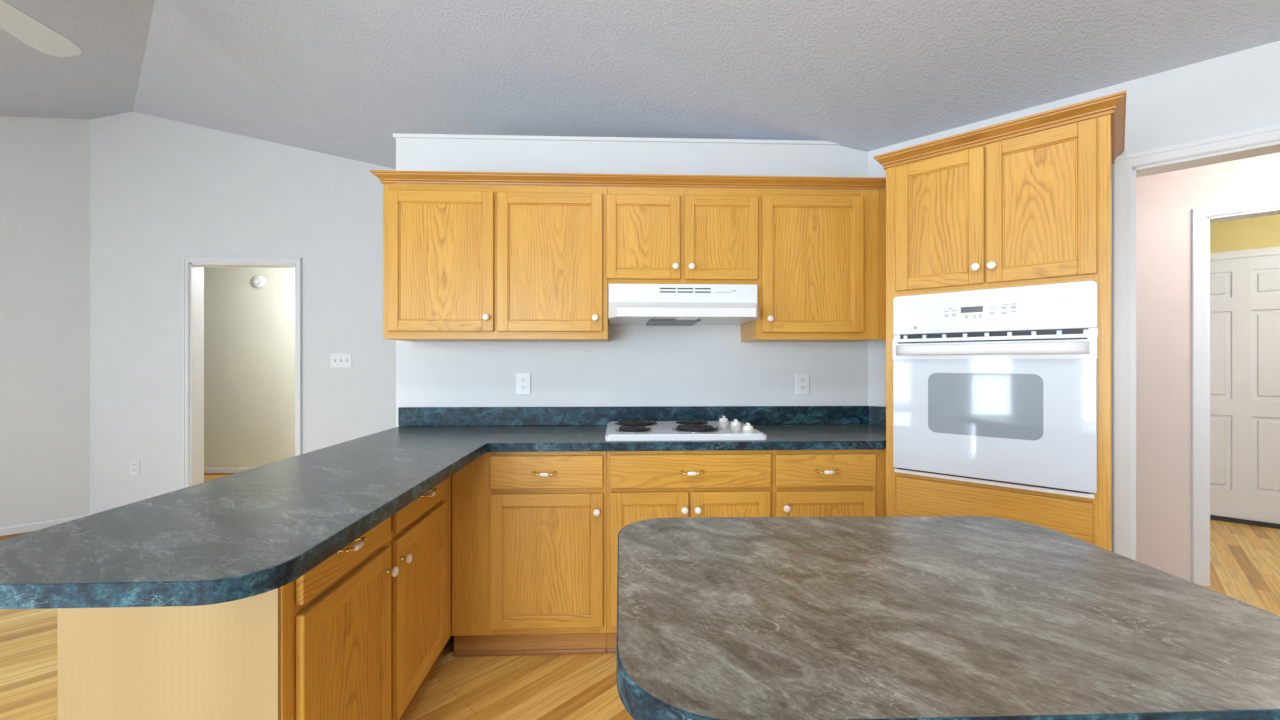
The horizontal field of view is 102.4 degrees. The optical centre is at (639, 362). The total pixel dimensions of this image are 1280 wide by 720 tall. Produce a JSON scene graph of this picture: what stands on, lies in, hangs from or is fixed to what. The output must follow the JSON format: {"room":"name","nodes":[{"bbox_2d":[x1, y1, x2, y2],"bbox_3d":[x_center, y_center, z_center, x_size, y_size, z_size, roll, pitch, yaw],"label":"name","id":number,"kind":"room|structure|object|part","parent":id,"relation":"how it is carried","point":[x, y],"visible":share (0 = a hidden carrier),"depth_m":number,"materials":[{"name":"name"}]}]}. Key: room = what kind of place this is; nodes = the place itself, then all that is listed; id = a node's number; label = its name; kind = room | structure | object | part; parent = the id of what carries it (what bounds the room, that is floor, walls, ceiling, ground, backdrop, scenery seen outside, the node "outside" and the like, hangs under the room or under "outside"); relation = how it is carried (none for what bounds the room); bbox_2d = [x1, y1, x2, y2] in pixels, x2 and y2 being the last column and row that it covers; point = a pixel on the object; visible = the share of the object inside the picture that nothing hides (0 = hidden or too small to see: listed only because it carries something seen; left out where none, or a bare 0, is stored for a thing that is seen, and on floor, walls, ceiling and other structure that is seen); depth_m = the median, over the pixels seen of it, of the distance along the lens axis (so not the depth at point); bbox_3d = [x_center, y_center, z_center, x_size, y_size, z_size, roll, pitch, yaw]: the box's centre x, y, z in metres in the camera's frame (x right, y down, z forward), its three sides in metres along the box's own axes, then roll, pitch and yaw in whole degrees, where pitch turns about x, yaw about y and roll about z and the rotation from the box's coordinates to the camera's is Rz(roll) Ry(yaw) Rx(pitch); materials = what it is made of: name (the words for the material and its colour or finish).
{"room":"kitchen","nodes":[
{"label":"kitchen","id":0,"kind":"room"},
{"bbox_2d":[0,116,89,527],"bbox_3d":[-5.135,-0.319,3.128,0.120,3.134,2.454,0,0,43],"label":"wall","id":1,"kind":"structure","parent":0,"point":[45,162],"depth_m":3.82,"materials":[{"name":"white paint"}]},
{"bbox_2d":[0,515,87,538],"bbox_3d":[-5.081,1.210,3.078,0.027,0.075,2.454,0,0,43],"label":"baseboard","id":2,"kind":"structure","parent":1,"relation":"attached to","point":[11,531],"depth_m":3.75,"materials":[{"name":"white paint"}]},
{"bbox_2d":[90,112,395,513],"bbox_3d":[-3.358,-0.352,5.234,6.295,3.200,2.420,0,0,-2],"label":"wall","id":3,"kind":"structure","parent":0,"point":[163,191],"depth_m":4.04,"materials":[{"name":"white paint"}]},
{"bbox_2d":[130,460,139,474],"bbox_3d":[-3.923,0.811,3.996,0.072,0.117,0.008,0,0,-2],"label":"wall outlet","id":4,"kind":"object","parent":3,"relation":"attached to","point":[134,464],"visible":1,"depth_m":4.00,"materials":[{"name":"white plastic"}]},
{"bbox_2d":[204,467,255,474],"bbox_3d":[-3.688,1.210,6.048,5.460,0.075,0.527,0,0,-2],"label":"baseboard","id":5,"kind":"structure","parent":3,"relation":"attached to","point":[207,471],"depth_m":5.76,"materials":[{"name":"white paint"}]},
{"bbox_2d":[182,257,301,488],"bbox_3d":[-3.107,0.210,4.082,0.902,2.075,0.140,0,0,-2],"label":"door frame","id":6,"kind":"structure","parent":3,"relation":"in","point":[192,267],"depth_m":4.03,"materials":[{"name":"white paint"}]},
{"bbox_2d":[252,275,265,287],"bbox_3d":[-4.277,-0.912,5.769,0.140,0.140,0.037,0,0,-2],"label":"smoke detector","id":7,"kind":"object","parent":3,"relation":"attached to","point":[258,281],"visible":1,"depth_m":5.76,"materials":[{"name":"white plastic"}]},
{"bbox_2d":[330,353,351,367],"bbox_3d":[-2.355,-0.020,4.053,0.165,0.115,0.018,0,0,-2],"label":"light switch","id":8,"kind":"object","parent":3,"relation":"attached to","point":[337,360],"visible":1,"depth_m":4.06,"materials":[{"name":"white plastic"}]},
{"bbox_2d":[396,138,867,426],"bbox_3d":[-0.024,0.025,2.851,2.557,2.447,0.120,0,0,-2],"label":"wall","id":9,"kind":"structure","parent":0,"point":[639,365],"depth_m":2.79,"materials":[{"name":"white paint"}]},
{"bbox_2d":[383,183,608,341],"bbox_3d":[-0.688,-0.480,2.579,1.056,0.733,0.370,0,0,-2],"label":"upper cabinet","id":10,"kind":"object","parent":9,"relation":"attached to","point":[462,262],"visible":0.99,"depth_m":2.43,"materials":[{"name":"brown wood"}]},
{"bbox_3d":[-0.938,-0.479,2.425,0.492,0.659,0.019,0,0,-2],"label":"door","id":11,"kind":"part","parent":10,"relation":"part of","materials":[{"name":"brown wood"}]},
{"bbox_3d":[-0.938,-0.479,2.429,0.392,0.559,0.008,0,0,-2],"label":"door panel","id":12,"kind":"part","parent":10,"relation":"part of","materials":[{"name":"brown wood"}]},
{"bbox_3d":[-0.720,-0.214,2.408,0.031,0.031,0.032,0,0,-2],"label":"knob","id":13,"kind":"part","parent":10,"relation":"part of","materials":[{"name":"white ceramic"}]},
{"bbox_3d":[-0.427,-0.478,2.445,0.496,0.657,0.019,0,0,-2],"label":"door","id":14,"kind":"part","parent":10,"relation":"part of","materials":[{"name":"brown wood"}]},
{"bbox_3d":[-0.427,-0.478,2.449,0.396,0.557,0.008,0,0,-2],"label":"door panel","id":15,"kind":"part","parent":10,"relation":"part of","materials":[{"name":"brown wood"}]},
{"bbox_3d":[-0.211,-0.213,2.428,0.031,0.031,0.032,0,0,-2],"label":"knob","id":16,"kind":"part","parent":10,"relation":"part of","materials":[{"name":"white ceramic"}]},
{"bbox_2d":[370,170,885,189],"bbox_3d":[-0.012,-0.869,2.610,2.491,0.044,0.359,0,0,-2],"label":"crown molding","id":17,"kind":"structure","parent":10,"relation":"attached to","point":[422,177],"depth_m":2.45,"materials":[{"name":"brown wood"}]},
{"bbox_2d":[516,373,529,394],"bbox_3d":[-0.626,0.111,2.763,0.075,0.117,0.008,0,0,-2],"label":"wall outlet","id":18,"kind":"object","parent":9,"relation":"attached to","point":[522,379],"visible":1,"depth_m":2.76,"materials":[{"name":"white plastic"}]},
{"bbox_2d":[520,377,526,382],"bbox_3d":[-0.626,0.091,2.761,0.034,0.028,0.003,0,0,-2],"label":"socket","id":19,"kind":"object","parent":18,"relation":"attached to","point":[522,379],"depth_m":2.76,"materials":[{"name":"white plastic"}]},
{"bbox_2d":[520,385,526,389],"bbox_3d":[-0.626,0.131,2.761,0.034,0.028,0.003,0,0,-2],"label":"socket","id":20,"kind":"object","parent":18,"relation":"attached to","point":[522,387],"depth_m":2.76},
{"bbox_2d":[393,133,840,144],"bbox_3d":[-0.105,-1.208,2.848,2.419,0.018,0.144,0,0,-2],"label":"trim","id":21,"kind":"structure","parent":9,"relation":"on","point":[395,135],"depth_m":2.77,"materials":[{"name":"white paint"}]},
{"bbox_2d":[398,406,869,425],"bbox_3d":[-0.010,0.285,2.780,2.537,0.098,0.020,0,0,-2],"label":"backsplash","id":22,"kind":"structure","parent":9,"relation":"attached to","point":[407,416],"depth_m":2.77,"materials":[{"name":"blue laminate"}]},
{"bbox_2d":[607,186,757,284],"bbox_3d":[0.199,-0.611,2.613,0.728,0.473,0.370,0,0,-2],"label":"upper cabinet","id":23,"kind":"object","parent":9,"relation":"attached to","point":[656,235],"visible":0.96,"depth_m":2.47,"materials":[{"name":"brown wood"}]},
{"bbox_3d":[0.016,-0.602,2.466,0.263,0.312,0.008,0,0,-2],"label":"door panel","id":24,"kind":"part","parent":23,"relation":"part of","materials":[{"name":"brown wood"}]},
{"bbox_3d":[0.016,-0.602,2.462,0.351,0.400,0.019,0,0,-2],"label":"door","id":25,"kind":"part","parent":23,"relation":"part of","materials":[{"name":"brown wood"}]},
{"bbox_3d":[0.168,-0.459,2.443,0.031,0.031,0.032,0,0,-2],"label":"knob","id":26,"kind":"part","parent":23,"relation":"part of","materials":[{"name":"white ceramic"}]},
{"bbox_3d":[0.245,-0.459,2.446,0.031,0.031,0.032,0,0,-2],"label":"knob","id":27,"kind":"part","parent":23,"relation":"part of","materials":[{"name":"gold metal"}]},
{"bbox_3d":[0.391,-0.602,2.477,0.354,0.400,0.019,0,0,-2],"label":"door","id":28,"kind":"part","parent":23,"relation":"part of","materials":[{"name":"brown wood"}]},
{"bbox_3d":[0.391,-0.602,2.481,0.266,0.312,0.008,0,0,-2],"label":"door panel","id":29,"kind":"part","parent":23,"relation":"part of","materials":[{"name":"brown wood"}]},
{"bbox_2d":[608,284,758,325],"bbox_3d":[0.201,-0.286,2.549,0.708,0.171,0.498,0,0,-2],"label":"range hood","id":30,"kind":"object","parent":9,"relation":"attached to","point":[628,304],"visible":1,"depth_m":2.42,"materials":[{"name":"white paint"}]},
{"bbox_2d":[796,373,808,394],"bbox_3d":[0.891,0.115,2.822,0.075,0.117,0.008,0,0,-2],"label":"wall outlet","id":31,"kind":"object","parent":9,"relation":"attached to","point":[802,379],"visible":1,"depth_m":2.82,"materials":[{"name":"white plastic"}]},
{"bbox_2d":[741,188,885,341],"bbox_3d":[0.907,-0.480,2.640,0.700,0.733,0.370,0,0,-2],"label":"upper cabinet","id":32,"kind":"object","parent":9,"relation":"attached to","point":[822,252],"visible":0.96,"depth_m":2.49,"materials":[{"name":"brown wood"}]},
{"bbox_3d":[0.622,-0.212,2.460,0.031,0.031,0.032,0,0,-2],"label":"knob","id":33,"kind":"part","parent":32,"relation":"part of","materials":[{"name":"white ceramic"}]},
{"bbox_3d":[0.837,-0.479,2.498,0.396,0.562,0.008,0,0,-2],"label":"door panel","id":34,"kind":"part","parent":32,"relation":"part of","materials":[{"name":"brown wood"}]},
{"bbox_3d":[0.837,-0.479,2.494,0.496,0.662,0.019,0,0,-2],"label":"door","id":35,"kind":"part","parent":32,"relation":"part of","materials":[{"name":"brown wood"}]},
{"bbox_2d":[0,0,1279,168],"bbox_3d":[-0.796,-1.609,1.092,9.016,0.886,5.358,0,0,43],"label":"ceiling","id":36,"kind":"structure","parent":0,"point":[338,78],"depth_m":2.63,"materials":[{"name":"white paint"}]},
{"bbox_2d":[0,0,81,56],"bbox_3d":[-2.624,-1.579,1.850,0.904,0.343,0.904,0,0,38],"label":"ceiling fan","id":37,"kind":"object","parent":36,"relation":"hanging from","point":[14,21],"visible":1,"depth_m":2.28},
{"bbox_2d":[0,475,1279,719],"bbox_3d":[0.201,1.288,1.259,14.500,0.080,13.500,0,0,-2],"label":"floor","id":38,"kind":"structure","parent":0,"point":[1244,558],"depth_m":2.07,"materials":[{"name":"brown wood"}]},
{"bbox_2d":[58,476,452,719],"bbox_3d":[-0.980,0.810,1.901,0.500,0.875,1.668,0,0,-2],"label":"base cabinet","id":39,"kind":"object","parent":38,"relation":"on","point":[359,635],"visible":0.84,"depth_m":1.12,"materials":[{"name":"brown wood"}]},
{"bbox_3d":[-0.977,0.810,1.071,0.441,0.875,0.008,0,0,-2],"label":"panel","id":40,"kind":"part","parent":39,"relation":"part of","materials":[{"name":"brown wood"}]},
{"bbox_3d":[-0.753,0.461,1.340,0.018,0.139,0.433,0,0,-2],"label":"drawer","id":41,"kind":"part","parent":39,"relation":"part of","materials":[{"name":"brown wood"}]},
{"bbox_3d":[-0.752,0.833,1.340,0.019,0.564,0.433,0,0,-2],"label":"door","id":42,"kind":"part","parent":39,"relation":"part of","materials":[{"name":"brown wood"}]},
{"bbox_3d":[-0.756,0.833,1.340,0.008,0.464,0.333,0,0,-2],"label":"door panel","id":43,"kind":"part","parent":39,"relation":"part of","materials":[{"name":"brown wood"}]},
{"bbox_3d":[-0.724,0.462,1.307,0.036,0.020,0.106,0,0,-2],"label":"pull handle","id":44,"kind":"part","parent":39,"relation":"part of","materials":[{"name":"gold metal"}]},
{"bbox_3d":[-0.794,0.760,1.912,0.018,0.775,1.658,0,0,-2],"label":"frame","id":45,"kind":"part","parent":39,"relation":"part of","materials":[{"name":"brown wood"}]},
{"bbox_3d":[-0.734,0.620,1.531,0.032,0.031,0.031,0,0,-2],"label":"knob","id":46,"kind":"part","parent":39,"relation":"part of","materials":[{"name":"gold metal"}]},
{"bbox_3d":[-0.738,0.620,1.631,0.032,0.031,0.031,0,0,-2],"label":"knob","id":47,"kind":"part","parent":39,"relation":"part of","materials":[{"name":"white ceramic"}]},
{"bbox_3d":[-0.771,0.461,1.825,0.018,0.139,0.447,0,0,-2],"label":"drawer","id":48,"kind":"part","parent":39,"relation":"part of","materials":[{"name":"brown wood"}]},
{"bbox_3d":[-0.771,0.833,1.825,0.019,0.564,0.447,0,0,-2],"label":"door","id":49,"kind":"part","parent":39,"relation":"part of","materials":[{"name":"brown wood"}]},
{"bbox_3d":[-0.775,0.833,1.825,0.008,0.464,0.347,0,0,-2],"label":"door panel","id":50,"kind":"part","parent":39,"relation":"part of","materials":[{"name":"brown wood"}]},
{"bbox_3d":[-0.744,0.462,1.826,0.036,0.020,0.106,0,0,-2],"label":"pull handle","id":51,"kind":"part","parent":39,"relation":"part of","materials":[{"name":"gold metal"}]},
{"bbox_2d":[0,406,885,608],"bbox_3d":[0.123,0.303,1.807,2.729,0.136,1.975,0,0,-2],"label":"countertop","id":52,"kind":"structure","parent":39,"relation":"on","point":[258,530],"depth_m":1.23,"materials":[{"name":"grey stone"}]},
{"bbox_2d":[605,415,766,440],"bbox_3d":[0.192,0.304,2.474,0.704,0.058,0.524,0,0,-2],"label":"cooktop","id":53,"kind":"object","parent":52,"relation":"in","point":[630,429],"visible":1,"depth_m":2.30,"materials":[{"name":"white metal"}]},
{"bbox_3d":[-0.029,0.305,2.346,0.167,0.004,0.167,0,0,-2],"label":"burner","id":54,"kind":"part","parent":53,"relation":"part of","materials":[{"name":"black metal"}]},
{"bbox_3d":[-0.020,0.305,2.586,0.216,0.004,0.216,0,0,-2],"label":"burner","id":55,"kind":"part","parent":53,"relation":"part of","materials":[{"name":"black metal"}]},
{"bbox_3d":[0.258,0.305,2.372,0.220,0.004,0.220,0,0,-2],"label":"burner","id":56,"kind":"part","parent":53,"relation":"part of","materials":[{"name":"black metal"}]},
{"bbox_3d":[0.436,0.291,2.684,0.050,0.032,0.050,0,0,-2],"label":"knob","id":57,"kind":"part","parent":53,"relation":"part of","materials":[{"name":"white plastic"}]},
{"bbox_3d":[0.469,0.291,2.525,0.050,0.032,0.050,0,0,-2],"label":"knob","id":58,"kind":"part","parent":53,"relation":"part of","materials":[{"name":"white plastic"}]},
{"bbox_3d":[0.497,0.291,2.366,0.050,0.032,0.050,0,0,-2],"label":"knob","id":59,"kind":"part","parent":53,"relation":"part of","materials":[{"name":"white plastic"}]},
{"bbox_2d":[452,451,606,656],"bbox_3d":[-0.478,0.810,2.441,0.649,0.875,0.635,0,0,-2],"label":"base cabinet","id":60,"kind":"object","parent":38,"relation":"on","point":[529,528],"visible":0.97,"depth_m":2.17,"materials":[{"name":"brown wood"}]},
{"bbox_3d":[-0.399,0.462,2.144,0.106,0.020,0.036,0,0,-2],"label":"pull handle","id":61,"kind":"part","parent":60,"relation":"part of","materials":[{"name":"gold metal"}]},
{"bbox_3d":[-0.393,0.461,2.171,0.472,0.139,0.018,0,0,-2],"label":"drawer","id":62,"kind":"part","parent":60,"relation":"part of","materials":[{"name":"brown wood"}]},
{"bbox_3d":[-0.393,0.833,2.171,0.472,0.564,0.019,0,0,-2],"label":"door","id":63,"kind":"part","parent":60,"relation":"part of","materials":[{"name":"brown wood"}]},
{"bbox_3d":[-0.393,0.833,2.175,0.372,0.464,0.008,0,0,-2],"label":"door panel","id":64,"kind":"part","parent":60,"relation":"part of","materials":[{"name":"brown wood"}]},
{"bbox_3d":[-0.181,0.625,2.154,0.031,0.031,0.032,0,0,-2],"label":"knob","id":65,"kind":"part","parent":60,"relation":"part of","materials":[{"name":"white ceramic"}]},
{"bbox_2d":[606,450,771,652],"bbox_3d":[0.203,0.810,2.467,0.713,0.875,0.635,0,0,-2],"label":"base cabinet","id":66,"kind":"object","parent":38,"relation":"on","point":[640,485],"visible":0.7,"depth_m":2.19,"materials":[{"name":"brown wood"}]},
{"bbox_3d":[0.040,0.832,2.188,0.333,0.566,0.019,0,0,-2],"label":"door","id":67,"kind":"part","parent":66,"relation":"part of","materials":[{"name":"brown wood"}]},
{"bbox_3d":[0.040,0.832,2.192,0.233,0.466,0.008,0,0,-2],"label":"door panel","id":68,"kind":"part","parent":66,"relation":"part of","materials":[{"name":"brown wood"}]},
{"bbox_3d":[0.188,0.620,2.168,0.031,0.031,0.032,0,0,-2],"label":"knob","id":69,"kind":"part","parent":66,"relation":"part of","materials":[{"name":"white ceramic"}]},
{"bbox_3d":[0.217,0.461,2.195,0.688,0.142,0.018,0,0,-2],"label":"drawer","id":70,"kind":"part","parent":66,"relation":"part of","materials":[{"name":"brown wood"}]},
{"bbox_3d":[0.218,0.463,2.168,0.106,0.020,0.036,0,0,-2],"label":"pull handle","id":71,"kind":"part","parent":66,"relation":"part of","materials":[{"name":"gold metal"}]},
{"bbox_3d":[0.243,0.620,2.170,0.031,0.031,0.032,0,0,-2],"label":"knob","id":72,"kind":"part","parent":66,"relation":"part of","materials":[{"name":"white ceramic"}]},
{"bbox_3d":[0.386,0.832,2.201,0.343,0.566,0.019,0,0,-2],"label":"door","id":73,"kind":"part","parent":66,"relation":"part of","materials":[{"name":"brown wood"}]},
{"bbox_3d":[0.386,0.832,2.205,0.243,0.466,0.008,0,0,-2],"label":"door panel","id":74,"kind":"part","parent":66,"relation":"part of","materials":[{"name":"brown wood"}]},
{"bbox_2d":[772,449,885,516],"bbox_3d":[0.814,0.810,2.491,0.506,0.875,0.635,0,0,-2],"label":"base cabinet","id":75,"kind":"object","parent":38,"relation":"on","point":[805,483],"visible":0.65,"depth_m":2.21,"materials":[{"name":"brown wood"}]},
{"bbox_3d":[0.622,0.617,2.185,0.031,0.031,0.032,0,0,-2],"label":"knob","id":76,"kind":"part","parent":75,"relation":"part of","materials":[{"name":"white ceramic"}]},
{"bbox_3d":[0.798,0.833,2.217,0.432,0.564,0.019,0,0,-2],"label":"door","id":77,"kind":"part","parent":75,"relation":"part of","materials":[{"name":"brown wood"}]},
{"bbox_3d":[0.797,0.833,2.221,0.332,0.464,0.008,0,0,-2],"label":"door panel","id":78,"kind":"part","parent":75,"relation":"part of","materials":[{"name":"brown wood"}]},
{"bbox_3d":[0.799,0.461,2.218,0.436,0.138,0.018,0,0,-2],"label":"drawer","id":79,"kind":"part","parent":75,"relation":"part of","materials":[{"name":"brown wood"}]},
{"bbox_3d":[0.800,0.463,2.191,0.106,0.020,0.036,0,0,-2],"label":"pull handle","id":80,"kind":"part","parent":75,"relation":"part of","materials":[{"name":"white ceramic"}]},
{"bbox_2d":[874,90,1125,550],"bbox_3d":[1.500,0.181,2.166,0.788,2.134,0.644,0,0,43],"label":"tall cabinet","id":81,"kind":"object","parent":38,"relation":"on","point":[1024,201],"visible":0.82,"depth_m":1.90,"materials":[{"name":"brown wood"}]},
{"bbox_3d":[1.197,-0.564,2.070,0.219,0.425,0.008,0,0,43],"label":"door panel","id":82,"kind":"part","parent":81,"relation":"part of","materials":[{"name":"brown wood"}]},
{"bbox_3d":[1.194,-0.564,2.066,0.315,0.521,0.019,0,0,43],"label":"door","id":83,"kind":"part","parent":81,"relation":"part of","materials":[{"name":"brown wood"}]},
{"bbox_3d":[1.275,-0.364,1.957,0.031,0.031,0.032,0,0,43],"label":"knob","id":84,"kind":"part","parent":81,"relation":"part of","materials":[{"name":"white ceramic"}]},
{"bbox_3d":[1.313,-0.364,1.923,0.031,0.031,0.032,0,0,43],"label":"knob","id":85,"kind":"part","parent":81,"relation":"part of","materials":[{"name":"white ceramic"}]},
{"bbox_3d":[1.310,0.662,1.960,0.624,0.372,0.018,0,0,43],"label":"drawer","id":86,"kind":"part","parent":81,"relation":"part of","materials":[{"name":"brown wood"}]},
{"bbox_2d":[893,281,1097,498],"bbox_3d":[1.466,0.089,2.125,0.642,0.735,0.606,0,0,43],"label":"wall oven","id":87,"kind":"object","parent":81,"relation":"in","point":[996,386],"visible":1,"depth_m":1.90,"materials":[{"name":"white metal"}]},
{"bbox_3d":[1.286,-0.193,1.948,0.485,0.129,0.002,0,0,43],"label":"keypad plate","id":88,"kind":"part","parent":87,"relation":"part of","materials":[{"name":"white plastic"}]},
{"bbox_3d":[1.307,0.450,1.956,0.630,0.015,0.030,0,0,43],"label":"trim","id":89,"kind":"part","parent":87,"relation":"part of","materials":[{"name":"white paint"}]},
{"bbox_3d":[1.307,-0.198,1.953,0.642,0.160,0.034,0,0,43],"label":"control panel","id":90,"kind":"part","parent":87,"relation":"part of","materials":[{"name":"white ceramic"}]},
{"bbox_3d":[1.504,-0.861,2.171,0.788,0.051,0.630,0,0,43],"label":"crown molding","id":91,"kind":"part","parent":81,"relation":"part of","materials":[{"name":"brown wood"}]},
{"bbox_3d":[1.433,-0.566,1.851,0.218,0.429,0.008,0,0,43],"label":"door panel","id":92,"kind":"part","parent":81,"relation":"part of","materials":[{"name":"brown wood"}]},
{"bbox_3d":[1.430,-0.566,1.848,0.314,0.525,0.019,0,0,43],"label":"door","id":93,"kind":"part","parent":81,"relation":"part of","materials":[{"name":"brown wood"}]},
{"bbox_3d":[0.450,0.811,0.792,0.700,0.875,0.532,0,0,-2],"label":"cabinet","id":94,"kind":"object","parent":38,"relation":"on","visible":0},
{"bbox_2d":[616,516,1279,719],"bbox_3d":[0.403,0.353,0.808,0.876,0.038,0.641,0,0,-2],"label":"countertop","id":95,"kind":"structure","parent":94,"relation":"on","point":[893,617],"depth_m":0.66,"materials":[{"name":"grey stone"}]},
{"bbox_2d":[868,40,1279,551],"bbox_3d":[2.115,0.018,2.130,6.148,2.460,0.120,0,0,43],"label":"wall","id":96,"kind":"structure","parent":0,"point":[1239,91],"depth_m":2.04,"materials":[{"name":"white paint"}]},
{"bbox_2d":[1113,124,1279,560],"bbox_3d":[2.403,0.193,1.850,1.036,2.111,0.140,0,0,43],"label":"door frame","id":97,"kind":"structure","parent":96,"relation":"in","point":[1265,140],"depth_m":2.12,"materials":[{"name":"white paint"}]},
{"bbox_2d":[1136,152,1279,581],"bbox_3d":[3.093,0.028,3.048,6.400,2.440,0.122,0,0,43],"label":"wall","id":98,"kind":"structure","parent":0,"point":[1165,202],"depth_m":2.99,"materials":[{"name":"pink paint"}]},
{"bbox_2d":[1192,196,1279,585],"bbox_3d":[3.506,0.186,2.653,0.916,2.124,0.140,0,0,43],"label":"door frame","id":99,"kind":"structure","parent":98,"relation":"in","point":[1202,217],"depth_m":2.89,"materials":[{"name":"white paint"}]},
{"bbox_2d":[1210,214,1279,252],"bbox_3d":[4.243,-0.002,3.555,6.040,2.500,1.950,0,0,43],"label":"wall","id":100,"kind":"structure","parent":0,"point":[1262,231],"depth_m":3.99,"materials":[{"name":"yellow paint"}]},
{"bbox_2d":[1210,247,1279,523],"bbox_3d":[4.684,0.186,4.011,0.900,2.123,0.059,0,0,43],"label":"door","id":101,"kind":"structure","parent":100,"relation":"in","point":[1272,251],"depth_m":3.99,"materials":[{"name":"white paint"}]},
{"bbox_3d":[4.570,-0.616,4.121,0.161,0.144,0.016,0,0,43],"label":"raised panel","id":102,"kind":"part","parent":101,"relation":"part of","materials":[{"name":"white paint"}]},
{"bbox_3d":[4.570,-0.061,4.121,0.161,0.634,0.016,0,0,43],"label":"raised panel","id":103,"kind":"part","parent":101,"relation":"part of","materials":[{"name":"white paint"}]},
{"bbox_3d":[4.570,0.704,4.121,0.161,0.524,0.016,0,0,43],"label":"raised panel","id":104,"kind":"part","parent":101,"relation":"part of","materials":[{"name":"white paint"}]},
{"bbox_3d":[4.803,-0.616,3.906,0.161,0.144,0.016,0,0,43],"label":"raised panel","id":105,"kind":"part","parent":101,"relation":"part of","materials":[{"name":"white paint"}]},
{"bbox_3d":[4.803,-0.061,3.906,0.161,0.634,0.016,0,0,43],"label":"raised panel","id":106,"kind":"part","parent":101,"relation":"part of","materials":[{"name":"white paint"}]},
{"bbox_3d":[4.803,0.704,3.906,0.161,0.524,0.016,0,0,43],"label":"raised panel","id":107,"kind":"part","parent":101,"relation":"part of","materials":[{"name":"white paint"}]},
{"bbox_2d":[1210,515,1279,528],"bbox_3d":[4.818,1.232,3.935,1.664,0.032,0.112,0,0,43],"label":"threshold","id":108,"kind":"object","parent":100,"relation":"attached to","point":[1212,517],"depth_m":3.98,"materials":[{"name":"black plastic"}]}
]}

